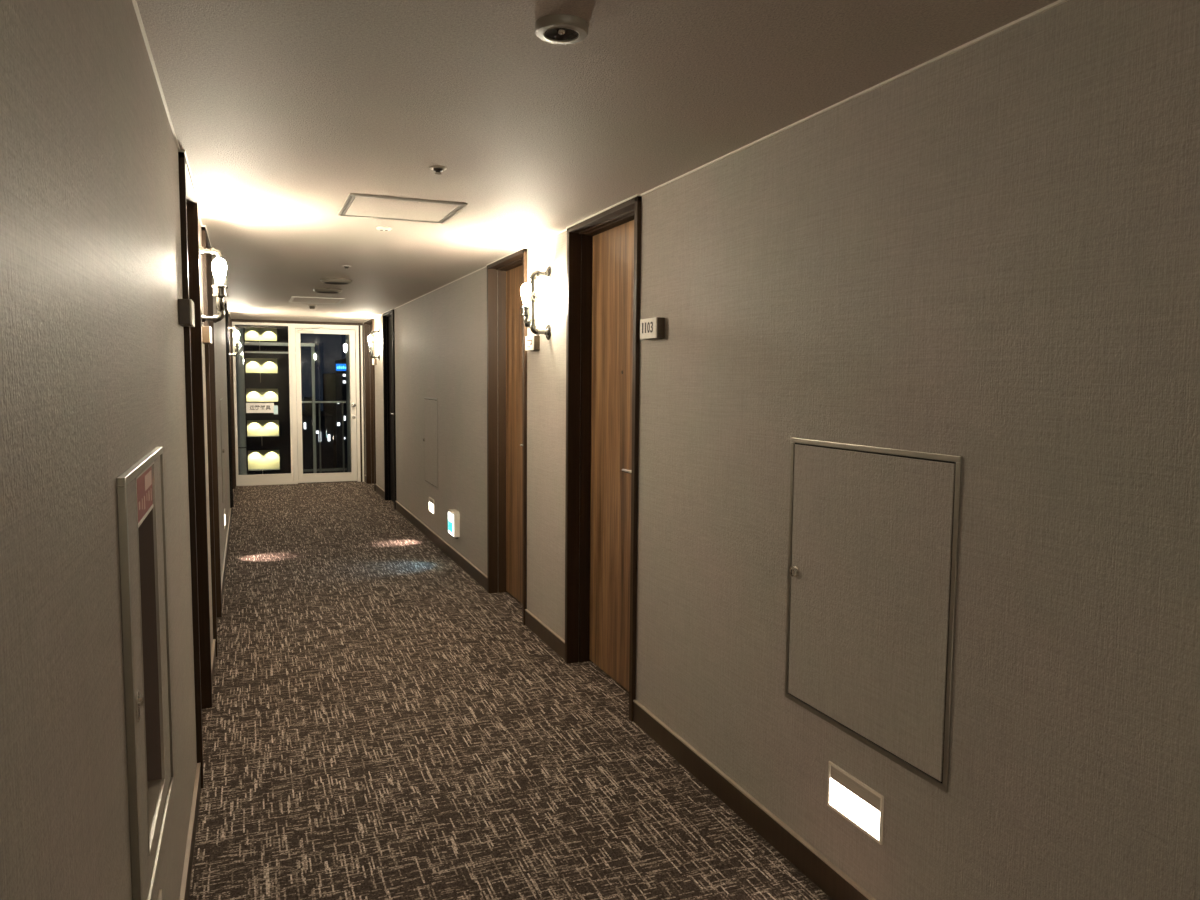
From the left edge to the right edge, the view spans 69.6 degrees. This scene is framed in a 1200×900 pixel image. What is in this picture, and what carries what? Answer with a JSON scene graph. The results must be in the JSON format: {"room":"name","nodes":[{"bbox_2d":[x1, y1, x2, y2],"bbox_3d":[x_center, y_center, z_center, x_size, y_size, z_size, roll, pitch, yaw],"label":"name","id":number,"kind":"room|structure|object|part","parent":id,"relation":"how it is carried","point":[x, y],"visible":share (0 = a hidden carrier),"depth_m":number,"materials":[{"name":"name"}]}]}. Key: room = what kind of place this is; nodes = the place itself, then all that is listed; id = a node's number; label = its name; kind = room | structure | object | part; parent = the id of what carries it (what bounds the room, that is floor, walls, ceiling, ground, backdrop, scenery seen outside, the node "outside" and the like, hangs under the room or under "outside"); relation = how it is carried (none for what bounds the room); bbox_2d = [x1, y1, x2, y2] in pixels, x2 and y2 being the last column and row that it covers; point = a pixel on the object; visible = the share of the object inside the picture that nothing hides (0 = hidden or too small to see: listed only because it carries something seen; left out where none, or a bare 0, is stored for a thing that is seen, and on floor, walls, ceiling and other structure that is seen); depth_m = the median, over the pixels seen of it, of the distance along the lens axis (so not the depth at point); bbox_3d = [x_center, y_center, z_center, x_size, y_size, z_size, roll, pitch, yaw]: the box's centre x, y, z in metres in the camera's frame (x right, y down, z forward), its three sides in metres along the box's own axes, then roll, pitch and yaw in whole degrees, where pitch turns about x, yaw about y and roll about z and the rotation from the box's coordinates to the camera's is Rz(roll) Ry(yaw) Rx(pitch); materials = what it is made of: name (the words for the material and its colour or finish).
{"room":"hotel corridor","nodes":[
{"label":"hotel corridor","id":0,"kind":"room"},
{"bbox_2d":[0,0,229,899],"bbox_3d":[-1.851,0.066,3.703,0.220,2.400,19.020,-1,5,-22],"label":"wall","id":1,"kind":"structure","parent":0,"point":[92,358],"depth_m":1.18,"materials":[{"name":"paint"}]},
{"bbox_2d":[116,447,173,899],"bbox_3d":[-1.038,0.451,1.825,0.184,0.862,0.720,-1,5,-22],"label":"fire extinguisher cabinet","id":2,"kind":"object","parent":1,"relation":"attached to","point":[140,489],"visible":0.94,"depth_m":1.84,"materials":[{"name":"silver metal"}]},
{"bbox_3d":[-0.966,0.091,1.825,0.004,0.092,0.339,-1,5,-22],"label":"notice plate","id":3,"kind":"part","parent":2,"relation":"part of","materials":[{"name":"red plastic"}]},
{"bbox_3d":[-1.047,0.794,1.852,0.164,0.003,0.341,-1,5,-22],"label":"niche sill","id":4,"kind":"part","parent":2,"relation":"part of","materials":[{"name":"grey metal"}]},
{"bbox_2d":[157,889,161,899],"bbox_3d":[-0.954,1.079,1.857,0.006,0.142,0.246,-1,5,-22],"label":"light","id":5,"kind":"object","parent":1,"relation":"attached to","point":[160,890],"visible":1,"depth_m":1.95,"materials":[{"name":"beige plastic"}]},
{"bbox_2d":[132,0,230,316],"bbox_3d":[-1.706,-1.124,3.596,0.023,0.008,18.900,-1,5,-22],"label":"trim","id":6,"kind":"structure","parent":1,"relation":"attached to","point":[134,2],"depth_m":2.44,"materials":[{"name":"beige"}]},
{"bbox_2d":[178,299,194,326],"bbox_3d":[-1.448,-0.479,3.025,0.042,0.086,0.160,-1,5,-22],"label":"number sign","id":7,"kind":"object","parent":1,"relation":"attached to","point":[186,316],"visible":1,"depth_m":2.95,"materials":[{"name":"brown metal"}]},
{"bbox_3d":[-1.431,-0.479,3.032,0.006,0.086,0.160,-1,5,-22],"label":"number plate","id":8,"kind":"part","parent":7,"relation":"part of","materials":[{"name":"white plastic"}]},
{"bbox_2d":[178,152,211,788],"bbox_3d":[-1.788,0.078,3.613,0.210,2.392,0.915,-1,5,-22],"label":"door","id":9,"kind":"structure","parent":1,"relation":"in","point":[190,262],"depth_m":3.96,"materials":[{"name":"brown wood"}]},
{"bbox_2d":[179,489,233,899],"bbox_3d":[-1.727,1.213,3.775,0.013,0.105,18.880,-1,5,-22],"label":"baseboard","id":10,"kind":"structure","parent":1,"relation":"attached to","point":[188,861],"depth_m":2.98,"materials":[{"name":"beige wood"}]},
{"bbox_2d":[202,326,211,343],"bbox_3d":[-2.083,-0.609,4.580,0.042,0.086,0.160,-1,5,-22],"label":"number sign","id":11,"kind":"object","parent":1,"relation":"attached to","point":[206,330],"visible":0.99,"depth_m":4.51,"materials":[{"name":"brown plastic"}]},
{"bbox_3d":[-2.067,-0.610,4.587,0.006,0.086,0.160,-1,5,-22],"label":"number plate","id":12,"kind":"part","parent":11,"relation":"part of","materials":[{"name":"white plastic"}]},
{"bbox_2d":[201,227,221,656],"bbox_3d":[-2.425,-0.054,5.173,0.210,2.392,0.915,-1,5,-22],"label":"door","id":13,"kind":"structure","parent":1,"relation":"in","point":[206,258],"depth_m":5.51,"materials":[{"name":"brown wood"}]},
{"bbox_2d":[199,243,227,326],"bbox_3d":[-1.927,-0.826,4.304,0.134,0.426,0.226,-1,5,-22],"label":"wall lamp","id":14,"kind":"object","parent":1,"relation":"attached to","point":[219,267],"visible":0.96,"depth_m":4.24,"materials":[{"name":"silver metal"}]},
{"bbox_3d":[-1.965,-0.996,4.327,0.048,0.026,0.026,-1,5,-22],"label":"pipe arm","id":15,"kind":"part","parent":14,"relation":"part of","materials":[{"name":"silver metal"}]},
{"bbox_3d":[-1.968,-0.663,4.354,0.048,0.026,0.026,-1,5,-22],"label":"pipe arm","id":16,"kind":"part","parent":14,"relation":"part of","materials":[{"name":"silver metal"}]},
{"bbox_3d":[-1.869,-0.875,4.241,0.066,0.136,0.066,-1,5,-22],"label":"bulb","id":17,"kind":"part","parent":14,"relation":"part of","materials":[{"name":"white glass"}]},
{"bbox_2d":[212,285,227,299],"bbox_3d":[-1.870,-0.773,4.249,0.072,0.073,0.072,-1,5,-22],"label":"socket","id":18,"kind":"object","parent":14,"relation":"attached to","point":[219,290],"depth_m":4.22,"materials":[{"name":"silver metal"}]},
{"bbox_2d":[220,398,224,501],"bbox_3d":[-3.226,-0.014,7.404,0.022,0.855,0.660,-1,5,-22],"label":"hatch","id":19,"kind":"object","parent":1,"relation":"attached to","point":[221,399],"visible":0.97,"depth_m":7.26,"materials":[{"name":"black"}]},
{"bbox_2d":[225,303,232,515],"bbox_3d":[-4.399,-0.465,10.007,0.210,2.392,0.840,-1,5,-22],"label":"door","id":20,"kind":"structure","parent":1,"relation":"in","point":[226,306],"depth_m":9.71,"materials":[{"name":"black wood"}]},
{"bbox_2d":[228,314,234,496],"bbox_3d":[-5.088,-0.609,11.696,0.210,2.392,0.940,-1,5,-22],"label":"door","id":21,"kind":"structure","parent":1,"relation":"in","point":[229,317],"depth_m":11.37,"materials":[{"name":"brown wood"}]},
{"bbox_2d":[229,326,239,355],"bbox_3d":[-4.561,-1.356,10.755,0.134,0.426,0.226,-1,5,-22],"label":"wall lamp","id":22,"kind":"object","parent":1,"relation":"attached to","point":[236,333],"visible":0.83,"depth_m":10.69,"materials":[{"name":"silver metal"}]},
{"bbox_3d":[-4.503,-1.405,10.692,0.066,0.136,0.066,-1,5,-22],"label":"bulb","id":23,"kind":"part","parent":22,"relation":"part of","materials":[{"name":"white glass"}]},
{"bbox_2d":[233,342,239,347],"bbox_3d":[-4.504,-1.304,10.700,0.072,0.073,0.072,-1,5,-22],"label":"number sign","id":24,"kind":"object","parent":22,"relation":"attached to","point":[236,344],"depth_m":10.68,"materials":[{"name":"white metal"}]},
{"bbox_2d":[232,322,297,485],"bbox_3d":[-4.881,-0.666,12.608,0.847,2.362,0.064,-1,5,-22],"label":"window","id":25,"kind":"structure","parent":1,"relation":"in","point":[287,478],"depth_m":12.67,"materials":[{"name":"white metal"}]},
{"bbox_2d":[246,403,273,412],"bbox_3d":[-4.950,-0.613,12.579,0.380,0.146,0.005,-1,5,-22],"label":"sign","id":26,"kind":"object","parent":25,"relation":"attached to","point":[250,407],"visible":1,"depth_m":12.58,"materials":[{"name":"white plastic"}]},
{"bbox_2d":[274,405,277,413],"bbox_3d":[-4.754,-0.588,12.662,0.060,0.130,0.004,-1,5,-22],"label":"sticker","id":27,"kind":"object","parent":25,"relation":"attached to","point":[275,406],"visible":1,"depth_m":12.66,"materials":[{"name":"white"}]},
{"bbox_2d":[188,481,831,899],"bbox_3d":[-0.876,1.334,4.127,2.287,0.180,19.170,-1,5,-22],"label":"floor","id":28,"kind":"structure","parent":0,"point":[382,723],"depth_m":3.66,"materials":[{"name":"carpet"}]},
{"bbox_2d":[136,0,1057,322],"bbox_3d":[-0.855,-1.247,3.917,2.287,0.200,19.170,-1,5,-22],"label":"ceiling","id":29,"kind":"structure","parent":0,"point":[280,111],"depth_m":2.57,"materials":[{"name":"paint"}]},
{"bbox_2d":[289,296,344,303],"bbox_3d":[-3.019,-1.589,9.186,0.520,0.011,0.680,-1,5,-22],"label":"ceiling hatch","id":30,"kind":"object","parent":29,"relation":"attached to","point":[294,299],"visible":1,"depth_m":9.16,"materials":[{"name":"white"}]},
{"bbox_2d":[313,288,341,293],"bbox_3d":[-2.530,-1.479,8.018,0.262,0.032,0.262,-1,5,-22],"label":"ceiling detector","id":31,"kind":"object","parent":29,"relation":"attached to","point":[318,290],"visible":1,"depth_m":7.94,"materials":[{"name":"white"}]},
{"bbox_2d":[320,278,351,284],"bbox_3d":[-2.210,-1.413,7.234,0.262,0.032,0.262,-1,5,-22],"label":"ceiling detector","id":32,"kind":"object","parent":29,"relation":"attached to","point":[336,281],"visible":1,"depth_m":7.16,"materials":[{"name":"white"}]},
{"bbox_2d":[376,227,391,230],"bbox_3d":[-1.183,-1.209,4.730,0.086,0.014,0.086,-1,5,-22],"label":"ceiling sensor","id":33,"kind":"object","parent":29,"relation":"attached to","point":[377,228],"visible":1,"depth_m":4.71,"materials":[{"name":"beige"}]},
{"bbox_2d":[338,193,466,223],"bbox_3d":[-0.969,-1.165,4.191,0.533,0.011,0.530,-1,5,-22],"label":"ceiling hatch","id":34,"kind":"object","parent":29,"relation":"attached to","point":[355,205],"visible":1,"depth_m":4.16,"materials":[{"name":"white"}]},
{"bbox_2d":[429,166,446,173],"bbox_3d":[-0.632,-1.090,3.370,0.068,0.022,0.068,-1,5,-22],"label":"sprinkler","id":35,"kind":"object","parent":29,"relation":"attached to","point":[438,169],"visible":1,"depth_m":3.36,"materials":[{"name":"silver metal"}]},
{"bbox_2d":[535,14,587,43],"bbox_3d":[-0.089,-0.973,2.001,0.124,0.022,0.124,-1,5,-22],"label":"smoke detector","id":36,"kind":"object","parent":29,"relation":"in","point":[553,28],"visible":1,"depth_m":1.98,"materials":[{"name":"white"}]},
{"bbox_3d":[-0.089,-0.972,2.002,0.079,0.014,0.079,-1,5,-22],"label":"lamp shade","id":37,"kind":"part","parent":36,"relation":"part of","materials":[{"name":"black plastic"}]},
{"bbox_2d":[363,0,1199,899],"bbox_3d":[0.063,0.019,4.481,0.220,2.400,19.020,-1,5,-22],"label":"wall","id":38,"kind":"structure","parent":0,"point":[987,254],"depth_m":2.13,"materials":[{"name":"paint"}]},
{"bbox_2d":[231,319,364,485],"bbox_3d":[-4.443,-0.696,12.781,1.847,2.400,0.090,-1,5,-22],"label":"trim","id":39,"kind":"structure","parent":38,"relation":"attached to","point":[232,320],"depth_m":12.91,"materials":[{"name":"beige wood"}]},
{"bbox_2d":[295,324,360,482],"bbox_3d":[-4.059,-0.684,12.910,0.904,2.362,0.122,-1,5,-22],"label":"door","id":40,"kind":"structure","parent":38,"relation":"in","point":[352,331],"depth_m":12.98,"materials":[{"name":"white metal"}]},
{"bbox_2d":[360,325,363,481],"bbox_3d":[-3.599,-0.694,13.080,0.024,2.362,0.025,-1,5,-22],"label":"trim","id":41,"kind":"structure","parent":38,"relation":"attached to","point":[360,325],"depth_m":13.07,"materials":[{"name":"beige"}]},
{"bbox_2d":[364,319,375,490],"bbox_3d":[-3.220,-0.655,12.455,0.210,2.392,0.940,-1,5,-22],"label":"door","id":42,"kind":"structure","parent":38,"relation":"in","point":[368,325],"depth_m":12.82,"materials":[{"name":"brown wood"}]},
{"bbox_2d":[368,329,379,360],"bbox_3d":[-3.011,-1.403,11.489,0.134,0.426,0.226,-1,5,-22],"label":"wall lamp","id":43,"kind":"object","parent":38,"relation":"attached to","point":[370,338],"visible":1,"depth_m":11.43,"materials":[{"name":"silver metal"}]},
{"bbox_2d":[372,358,376,364],"bbox_3d":[-3.080,-1.206,11.794,0.042,0.086,0.160,-1,5,-22],"label":"number sign","id":44,"kind":"object","parent":38,"relation":"attached to","point":[374,361],"visible":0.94,"depth_m":11.72,"materials":[{"name":"brown plastic"}]},
{"bbox_2d":[382,309,395,508],"bbox_3d":[-2.531,-0.511,10.766,0.211,2.392,0.840,-1,5,-22],"label":"door","id":45,"kind":"structure","parent":38,"relation":"in","point":[388,317],"depth_m":11.03,"materials":[{"name":"black wood"}]},
{"bbox_2d":[423,397,437,489],"bbox_3d":[-1.647,-0.079,8.363,0.022,0.855,0.660,-1,5,-22],"label":"hatch","id":46,"kind":"object","parent":38,"relation":"attached to","point":[430,439],"visible":1,"depth_m":8.34,"materials":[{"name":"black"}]},
{"bbox_2d":[429,497,433,513],"bbox_3d":[-1.639,0.540,8.402,0.006,0.142,0.246,-1,5,-22],"label":"light","id":47,"kind":"object","parent":38,"relation":"attached to","point":[431,501],"visible":1,"depth_m":8.40,"materials":[{"name":"beige plastic"}]},
{"bbox_2d":[429,502,433,512],"bbox_3d":[-1.638,0.560,8.404,0.004,0.083,0.228,-1,5,-22],"label":"diffuser","id":48,"kind":"object","parent":47,"relation":"attached to","point":[431,504],"depth_m":8.40,"materials":[{"name":"white plastic"}]},
{"bbox_2d":[448,509,459,538],"bbox_3d":[-1.251,0.633,7.387,0.056,0.232,0.210,-1,5,-22],"label":"light","id":49,"kind":"object","parent":38,"relation":"attached to","point":[453,514],"visible":1,"depth_m":7.30,"materials":[{"name":"beige plastic"}]},
{"bbox_3d":[-1.274,0.631,7.378,0.004,0.176,0.194,-1,5,-22],"label":"panel","id":50,"kind":"part","parent":49,"relation":"part of","materials":[{"name":"white plastic"}]},
{"bbox_2d":[487,248,526,624],"bbox_3d":[-0.556,-0.101,5.932,0.210,2.392,0.915,-1,5,-22],"label":"door","id":51,"kind":"structure","parent":38,"relation":"in","point":[506,329],"depth_m":6.24,"materials":[{"name":"brown wood"}]},
{"bbox_2d":[525,335,539,350],"bbox_3d":[-0.412,-0.651,5.259,0.043,0.086,0.160,-1,5,-22],"label":"number sign","id":52,"kind":"object","parent":38,"relation":"attached to","point":[532,343],"visible":1,"depth_m":5.19,"materials":[{"name":"white plastic"}]},
{"bbox_3d":[-0.428,-0.650,5.253,0.006,0.086,0.160,-1,5,-22],"label":"number plate","id":53,"kind":"part","parent":52,"relation":"part of","materials":[{"name":"white plastic"}]},
{"bbox_2d":[520,266,551,339],"bbox_3d":[-0.377,-0.855,5.040,0.134,0.426,0.226,-1,5,-22],"label":"wall lamp","id":54,"kind":"object","parent":38,"relation":"attached to","point":[528,292],"visible":1,"depth_m":4.99,"materials":[{"name":"silver metal"}]},
{"bbox_2d":[520,306,530,318],"bbox_3d":[-0.435,-0.813,5.103,0.072,0.073,0.072,-1,5,-22],"label":"socket","id":55,"kind":"object","parent":54,"relation":"attached to","point":[525,310],"depth_m":5.08,"materials":[{"name":"silver metal"}]},
{"bbox_3d":[-0.434,-0.914,5.094,0.066,0.136,0.066,-1,5,-22],"label":"bulb","id":56,"kind":"part","parent":54,"relation":"part of","materials":[{"name":"white glass"}]},
{"bbox_2d":[565,196,641,721],"bbox_3d":[0.080,0.032,4.372,0.210,2.392,0.915,-1,5,-22],"label":"door","id":57,"kind":"structure","parent":38,"relation":"in","point":[604,264],"depth_m":4.58,"materials":[{"name":"brown wood"}]},
{"bbox_3d":[0.174,0.104,4.124,0.071,0.052,0.196,-1,5,-22],"label":"handle","id":58,"kind":"part","parent":57,"relation":"part of","materials":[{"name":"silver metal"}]},
{"bbox_2d":[365,475,875,899],"bbox_3d":[-0.028,1.171,4.465,0.013,0.105,18.880,-1,5,-22],"label":"baseboard","id":59,"kind":"structure","parent":38,"relation":"attached to","point":[823,873],"depth_m":3.24,"materials":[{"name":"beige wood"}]},
{"bbox_2d":[640,317,664,339],"bbox_3d":[0.223,-0.520,3.704,0.043,0.086,0.160,-1,5,-22],"label":"number sign","id":60,"kind":"object","parent":38,"relation":"attached to","point":[650,328],"visible":1,"depth_m":3.65,"materials":[{"name":"white plastic"}]},
{"bbox_3d":[0.207,-0.520,3.697,0.006,0.086,0.160,-1,5,-22],"label":"number plate","id":61,"kind":"part","parent":60,"relation":"part of","materials":[{"name":"white plastic"}]},
{"bbox_2d":[365,0,1068,321],"bbox_3d":[-0.017,-1.166,4.282,0.023,0.008,18.900,-1,5,-22],"label":"trim","id":62,"kind":"structure","parent":38,"relation":"attached to","point":[1058,2],"depth_m":2.57,"materials":[{"name":"beige"}]},
{"bbox_2d":[827,761,883,844],"bbox_3d":[0.751,1.037,2.550,0.006,0.142,0.246,-1,5,-22],"label":"light","id":63,"kind":"object","parent":38,"relation":"attached to","point":[852,799],"visible":1,"depth_m":2.54,"materials":[{"name":"beige plastic"}]},
{"bbox_2d":[830,778,879,839],"bbox_3d":[0.752,1.057,2.552,0.004,0.083,0.228,-1,5,-22],"label":"diffuser","id":64,"kind":"object","parent":63,"relation":"attached to","point":[845,800],"depth_m":2.54,"materials":[{"name":"white plastic"}]},
{"bbox_2d":[830,766,880,810],"bbox_3d":[0.752,0.996,2.547,0.004,0.041,0.228,-1,5,-22],"label":"hood","id":65,"kind":"object","parent":63,"relation":"attached to","point":[864,795],"depth_m":2.54,"materials":[{"name":"beige plastic"}]},
{"bbox_2d":[785,438,961,792],"bbox_3d":[0.747,0.418,2.500,0.022,0.862,0.720,-1,5,-22],"label":"hatch","id":66,"kind":"object","parent":38,"relation":"attached to","point":[874,531],"visible":1,"depth_m":2.43,"materials":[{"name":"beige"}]},
{"bbox_3d":[0.626,0.393,2.790,0.016,0.036,0.036,-1,5,-22],"label":"knob","id":67,"kind":"part","parent":66,"relation":"part of","materials":[{"name":"silver metal"}]},
{"label":"outside","id":68,"kind":"structure","parent":0,"visible":0},
{"bbox_3d":[-54.352,22.159,161.716,300.000,0.200,304.000,-1,5,-22],"label":"ground","id":69,"kind":"structure","parent":68,"visible":0},
{"bbox_2d":[235,325,290,474],"bbox_3d":[-34.158,2.719,81.056,9.600,52.000,9.060,-1,5,-22],"label":"stair tower","id":70,"kind":"structure","parent":69,"relation":"on","point":[268,450],"depth_m":77.86,"materials":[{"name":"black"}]},
{"bbox_2d":[302,397,333,473],"bbox_3d":[-24.603,12.471,74.410,2.350,33.800,14.060,-1,5,-22],"label":"office block","id":71,"kind":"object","parent":69,"relation":"on","point":[327,446],"visible":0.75,"depth_m":66.99,"materials":[{"name":"black"}]},
{"bbox_2d":[323,358,347,472],"bbox_3d":[-21.409,10.857,74.223,3.100,37.100,12.560,-1,5,-22],"label":"office block","id":72,"kind":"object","parent":69,"relation":"on","point":[334,384],"visible":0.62,"depth_m":67.17,"materials":[{"name":"black"}]},
{"bbox_2d":[336,364,345,372],"bbox_3d":[-19.926,-6.276,66.574,0.800,0.720,0.150,-1,5,-22],"label":"rooftop sign","id":73,"kind":"object","parent":72,"relation":"on","point":[339,367],"visible":0.93,"depth_m":66.50,"materials":[{"name":"blue plastic"}]},
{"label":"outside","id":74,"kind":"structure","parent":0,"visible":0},
{"bbox_3d":[-4.778,0.535,13.653,3.800,0.080,1.480,-1,5,-22],"label":"floor","id":75,"kind":"structure","parent":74,"visible":0},
{"bbox_2d":[236,328,246,474],"bbox_3d":[-5.692,-0.717,13.650,0.178,2.400,0.136,-1,5,-22],"label":"drain pipe","id":76,"kind":"object","parent":75,"relation":"on","point":[242,447],"visible":0.93,"depth_m":13.62,"materials":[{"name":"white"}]},
{"bbox_2d":[244,342,316,472],"bbox_3d":[-5.102,-0.619,13.835,1.050,2.185,0.080,-1,5,-22],"label":"steel frame","id":77,"kind":"object","parent":75,"relation":"on","point":[312,345],"visible":0.76,"depth_m":13.93,"materials":[{"name":"white metal"}]},
{"bbox_3d":[-4.638,-0.604,14.004,0.045,2.135,0.040,-1,5,-22],"label":"post","id":78,"kind":"part","parent":77,"relation":"part of","materials":[{"name":"grey metal"}]},
{"bbox_2d":[296,401,346,472],"bbox_3d":[-4.575,-0.175,14.174,0.800,1.254,0.033,-1,5,-22],"label":"balcony railing","id":79,"kind":"object","parent":75,"relation":"on","point":[343,469],"visible":0.58,"depth_m":14.19,"materials":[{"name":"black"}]},
{"bbox_3d":[-4.594,-0.160,14.168,0.028,1.225,0.028,-1,5,-22],"label":"post","id":80,"kind":"part","parent":79,"relation":"part of","materials":[{"name":"grey metal"}]},
{"bbox_3d":[-4.570,-0.784,14.125,0.800,0.033,0.033,-1,5,-22],"label":"handrail","id":81,"kind":"part","parent":79,"relation":"part of","materials":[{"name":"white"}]},
{"bbox_3d":[-4.579,0.330,14.216,0.800,0.040,0.012,-1,5,-22],"label":"rail","id":82,"kind":"part","parent":79,"relation":"part of","materials":[{"name":"grey metal"}]},
{"bbox_3d":[-4.251,-0.169,14.307,0.028,1.225,0.028,-1,5,-22],"label":"post","id":83,"kind":"part","parent":79,"relation":"part of","materials":[{"name":"grey metal"}]},
{"bbox_2d":[346,335,350,471],"bbox_3d":[-4.061,-0.715,14.046,0.070,2.360,0.400,-1,5,-22],"label":"post","id":84,"kind":"object","parent":75,"relation":"on","point":[347,336],"visible":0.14,"depth_m":13.96,"materials":[{"name":"grey paint"}]}
]}

